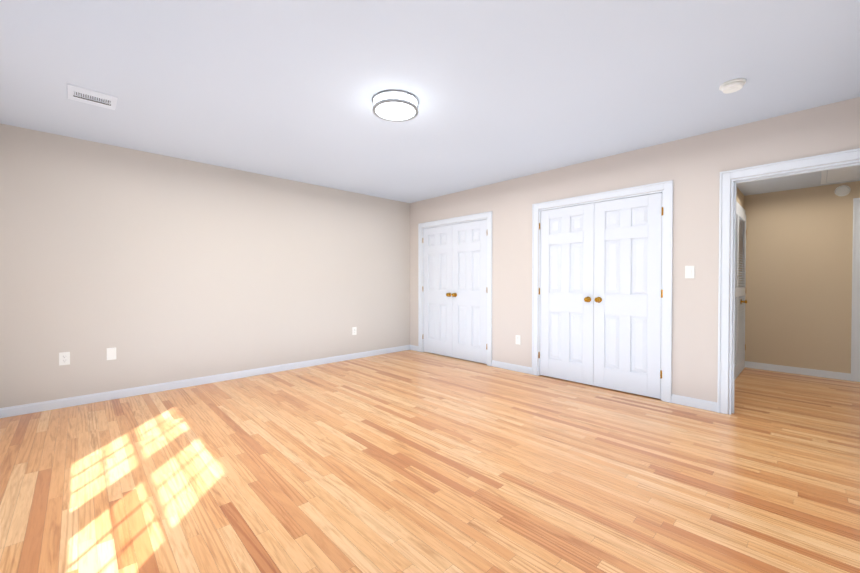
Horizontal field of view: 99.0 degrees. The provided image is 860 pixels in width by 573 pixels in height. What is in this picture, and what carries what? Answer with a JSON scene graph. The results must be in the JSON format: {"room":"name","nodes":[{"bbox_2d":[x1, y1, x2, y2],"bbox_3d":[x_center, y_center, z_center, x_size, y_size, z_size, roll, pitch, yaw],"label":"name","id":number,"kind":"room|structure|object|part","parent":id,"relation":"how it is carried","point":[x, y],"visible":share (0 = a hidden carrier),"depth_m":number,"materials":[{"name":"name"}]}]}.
{"room":"empty bedroom","nodes":[
{"label":"empty bedroom","id":0,"kind":"room"},
{"bbox_2d":[0,124,409,407],"bbox_3d":[-2.046,-0.147,4.579,4.630,2.440,0.120,-1,1,-44],"label":"wall","id":1,"kind":"structure","parent":0,"point":[152,268],"depth_m":3.86,"materials":[{"name":"paint"}]},
{"bbox_2d":[59,352,69,365],"bbox_3d":[-3.290,0.649,3.307,0.070,0.115,0.009,-1,1,-44],"label":"electrical outlet","id":2,"kind":"object","parent":1,"relation":"attached to","point":[64,358],"visible":1,"depth_m":3.31,"materials":[{"name":"white plastic"}]},
{"bbox_2d":[107,347,115,359],"bbox_3d":[-3.059,0.646,3.529,0.070,0.115,0.007,-1,1,-44],"label":"electrical outlet","id":3,"kind":"object","parent":1,"relation":"attached to","point":[111,353],"visible":1,"depth_m":3.53,"materials":[{"name":"white plastic"}]},
{"bbox_2d":[0,345,411,417],"bbox_3d":[-1.945,1.032,4.597,4.480,0.082,0.014,-1,1,-44],"label":"baseboard","id":4,"kind":"structure","parent":1,"relation":"attached to","point":[159,387],"depth_m":3.86,"materials":[{"name":"white wood"}]},
{"bbox_2d":[352,327,356,334],"bbox_3d":[-1.109,0.653,5.397,0.070,0.115,0.009,-1,1,-44],"label":"electrical outlet","id":5,"kind":"object","parent":1,"relation":"attached to","point":[354,330],"visible":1,"depth_m":5.39,"materials":[{"name":"white plastic"}]},
{"bbox_2d":[0,350,859,572],"bbox_3d":[1.490,1.147,2.705,7.120,0.100,7.740,-1,1,-44],"label":"floor","id":6,"kind":"structure","parent":0,"point":[409,461],"depth_m":2.12,"materials":[{"name":"brown wood"}]},
{"bbox_2d":[0,0,859,202],"bbox_3d":[-0.155,-1.393,2.678,4.750,0.100,5.460,-1,1,-44],"label":"ceiling","id":7,"kind":"structure","parent":0,"point":[503,90],"depth_m":2.34,"materials":[{"name":"paint"}]},
{"bbox_2d":[67,84,117,109],"bbox_3d":[-2.395,-1.337,2.609,0.255,0.011,0.265,-1,1,-44],"label":"ceiling vent","id":8,"kind":"object","parent":7,"relation":"in","point":[88,96],"visible":1,"depth_m":2.60,"materials":[{"name":"white"}]},
{"bbox_2d":[372,90,417,121],"bbox_3d":[-0.251,-1.303,2.670,0.332,0.080,0.332,-1,1,-44],"label":"ceiling light","id":9,"kind":"object","parent":7,"relation":"attached to","point":[396,105],"visible":1,"depth_m":2.60,"materials":[{"name":"silver metal"}]},
{"bbox_2d":[719,78,745,93],"bbox_3d":[2.001,-1.319,2.431,0.136,0.042,0.136,-1,1,-44],"label":"smoke detector","id":10,"kind":"object","parent":7,"relation":"attached to","point":[732,86],"visible":1,"depth_m":2.40,"materials":[{"name":"white plastic"}]},
{"bbox_2d":[410,97,859,413],"bbox_3d":[1.769,-0.140,4.031,0.120,2.440,6.190,-1,1,-44],"label":"wall","id":11,"kind":"structure","parent":0,"point":[692,167],"depth_m":3.39,"materials":[{"name":"paint"}]},
{"bbox_2d":[422,218,486,351],"bbox_3d":[0.375,0.063,5.488,0.122,1.999,1.308,-1,1,-44],"label":"liner","id":12,"kind":"object","parent":11,"relation":"attached to","point":[482,218],"depth_m":5.91,"materials":[{"name":"white wood"}]},
{"bbox_2d":[424,225,452,356],"bbox_3d":[0.098,0.065,5.674,0.101,1.969,0.648,-1,1,-44],"label":"closet door","id":13,"kind":"structure","parent":12,"relation":"attached to","point":[438,290],"depth_m":5.66,"materials":[{"name":"white wood"}]},
{"bbox_2d":[452,219,486,363],"bbox_3d":[0.548,0.071,5.204,0.101,1.969,0.648,-1,1,-44],"label":"closet door","id":14,"kind":"structure","parent":12,"relation":"attached to","point":[469,294],"depth_m":5.20,"materials":[{"name":"white wood"}]},
{"bbox_2d":[492,360,531,373],"bbox_3d":[1.041,1.031,4.709,0.014,0.082,0.609,-1,1,-44],"label":"baseboard","id":15,"kind":"structure","parent":11,"relation":"attached to","point":[514,367],"depth_m":4.69,"materials":[{"name":"white wood"}]},
{"bbox_2d":[516,335,520,344],"bbox_3d":[1.110,0.673,4.636,0.009,0.115,0.070,-1,1,-44],"label":"electrical outlet","id":16,"kind":"object","parent":11,"relation":"attached to","point":[518,339],"visible":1,"depth_m":4.63,"materials":[{"name":"white plastic"}]},
{"bbox_2d":[538,190,663,400],"bbox_3d":[1.804,0.081,3.997,0.122,1.999,1.308,-1,1,-44],"label":"liner","id":17,"kind":"object","parent":11,"relation":"attached to","point":[662,191],"depth_m":3.73,"materials":[{"name":"white wood"}]},
{"bbox_2d":[538,203,593,384],"bbox_3d":[1.527,0.084,4.183,0.101,1.969,0.648,-1,1,-44],"label":"closet door","id":18,"kind":"structure","parent":17,"relation":"attached to","point":[566,293],"depth_m":4.17,"materials":[{"name":"white wood"}]},
{"bbox_2d":[593,193,662,398],"bbox_3d":[1.977,0.089,3.713,0.101,1.969,0.648,-1,1,-44],"label":"closet door","id":19,"kind":"structure","parent":17,"relation":"attached to","point":[628,293],"depth_m":3.71,"materials":[{"name":"white wood"}]},
{"bbox_2d":[418,148,859,413],"bbox_3d":[1.539,0.041,4.274,0.170,2.073,4.821,-1,1,-44],"label":"door frame","id":20,"kind":"structure","parent":11,"relation":"attached to","point":[726,177],"depth_m":3.44,"materials":[{"name":"white wood"}]},
{"bbox_2d":[685,266,694,277],"bbox_3d":[2.351,-0.131,3.328,0.013,0.115,0.070,-1,1,-44],"label":"light switch","id":21,"kind":"object","parent":11,"relation":"attached to","point":[689,271],"visible":1,"depth_m":3.33,"materials":[{"name":"white plastic"}]},
{"bbox_2d":[671,394,716,411],"bbox_3d":[2.378,1.048,3.313,0.014,0.082,0.344,-1,1,-44],"label":"baseboard","id":22,"kind":"structure","parent":11,"relation":"attached to","point":[677,399],"depth_m":3.30,"materials":[{"name":"white wood"}]},
{"bbox_2d":[729,159,859,414],"bbox_3d":[2.876,0.095,2.879,0.122,1.999,0.808,-1,1,-44],"label":"liner","id":23,"kind":"object","parent":11,"relation":"attached to","point":[826,167],"depth_m":3.12,"materials":[{"name":"white wood"}]},
{"bbox_2d":[736,187,743,285],"bbox_3d":[3.306,-0.056,4.141,2.250,2.270,0.120,-1,1,-44],"label":"wall","id":24,"kind":"structure","parent":0,"point":[739,197],"depth_m":4.65,"materials":[{"name":"paint"}]},
{"bbox_2d":[736,201,744,212],"bbox_3d":[3.580,0.042,4.311,1.560,2.070,0.016,-1,1,-44],"label":"trim","id":25,"kind":"structure","parent":24,"relation":"attached to","point":[737,203],"depth_m":4.50,"materials":[{"name":"white wood"}]},
{"bbox_2d":[735,205,746,378],"bbox_3d":[3.610,0.071,4.285,1.418,1.988,0.091,-1,1,-44],"label":"door","id":26,"kind":"structure","parent":24,"relation":"in","point":[740,302],"depth_m":4.48,"materials":[{"name":"white wood"}]},
{"bbox_3d":[3.958,0.044,4.598,0.483,1.578,0.063,-1,1,-44],"label":"knob","id":27,"kind":"part","parent":26,"relation":"part of","materials":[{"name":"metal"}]},
{"bbox_2d":[737,170,859,195],"bbox_3d":[3.204,-1.329,4.319,2.370,0.270,7.740,-1,1,-44],"label":"ceiling","id":28,"kind":"structure","parent":0,"point":[807,180],"depth_m":4.28,"materials":[{"name":"paint"}]},
{"bbox_2d":[821,166,859,183],"bbox_3d":[4.375,-1.179,3.627,1.080,0.012,0.700,-1,1,-44],"label":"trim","id":29,"kind":"structure","parent":28,"relation":"attached to","point":[842,174],"depth_m":3.91,"materials":[{"name":"white wood"}]},
{"bbox_2d":[744,181,859,373],"bbox_3d":[5.407,-0.050,3.661,0.120,2.270,3.720,-1,1,-44],"label":"wall","id":30,"kind":"structure","parent":0,"point":[798,294],"depth_m":4.49,"materials":[{"name":"paint"}]},
{"bbox_2d":[745,361,850,380],"bbox_3d":[4.483,1.033,4.542,0.014,0.082,0.947,-1,1,-44],"label":"baseboard","id":31,"kind":"structure","parent":30,"relation":"attached to","point":[807,371],"depth_m":4.49,"materials":[{"name":"white wood"}]},
{"bbox_2d":[835,185,850,195],"bbox_3d":[4.746,-1.102,4.227,0.034,0.124,0.124,-1,1,-44],"label":"smoke detector","id":32,"kind":"object","parent":30,"relation":"attached to","point":[843,190],"visible":1,"depth_m":4.22,"materials":[{"name":"white plastic"}]},
{"bbox_2d":[851,198,859,381],"bbox_3d":[5.190,0.043,3.872,0.146,2.078,0.981,-1,1,-44],"label":"trim","id":33,"kind":"structure","parent":30,"relation":"attached to","point":[855,320],"depth_m":4.16,"materials":[{"name":"white wood"}]}
]}

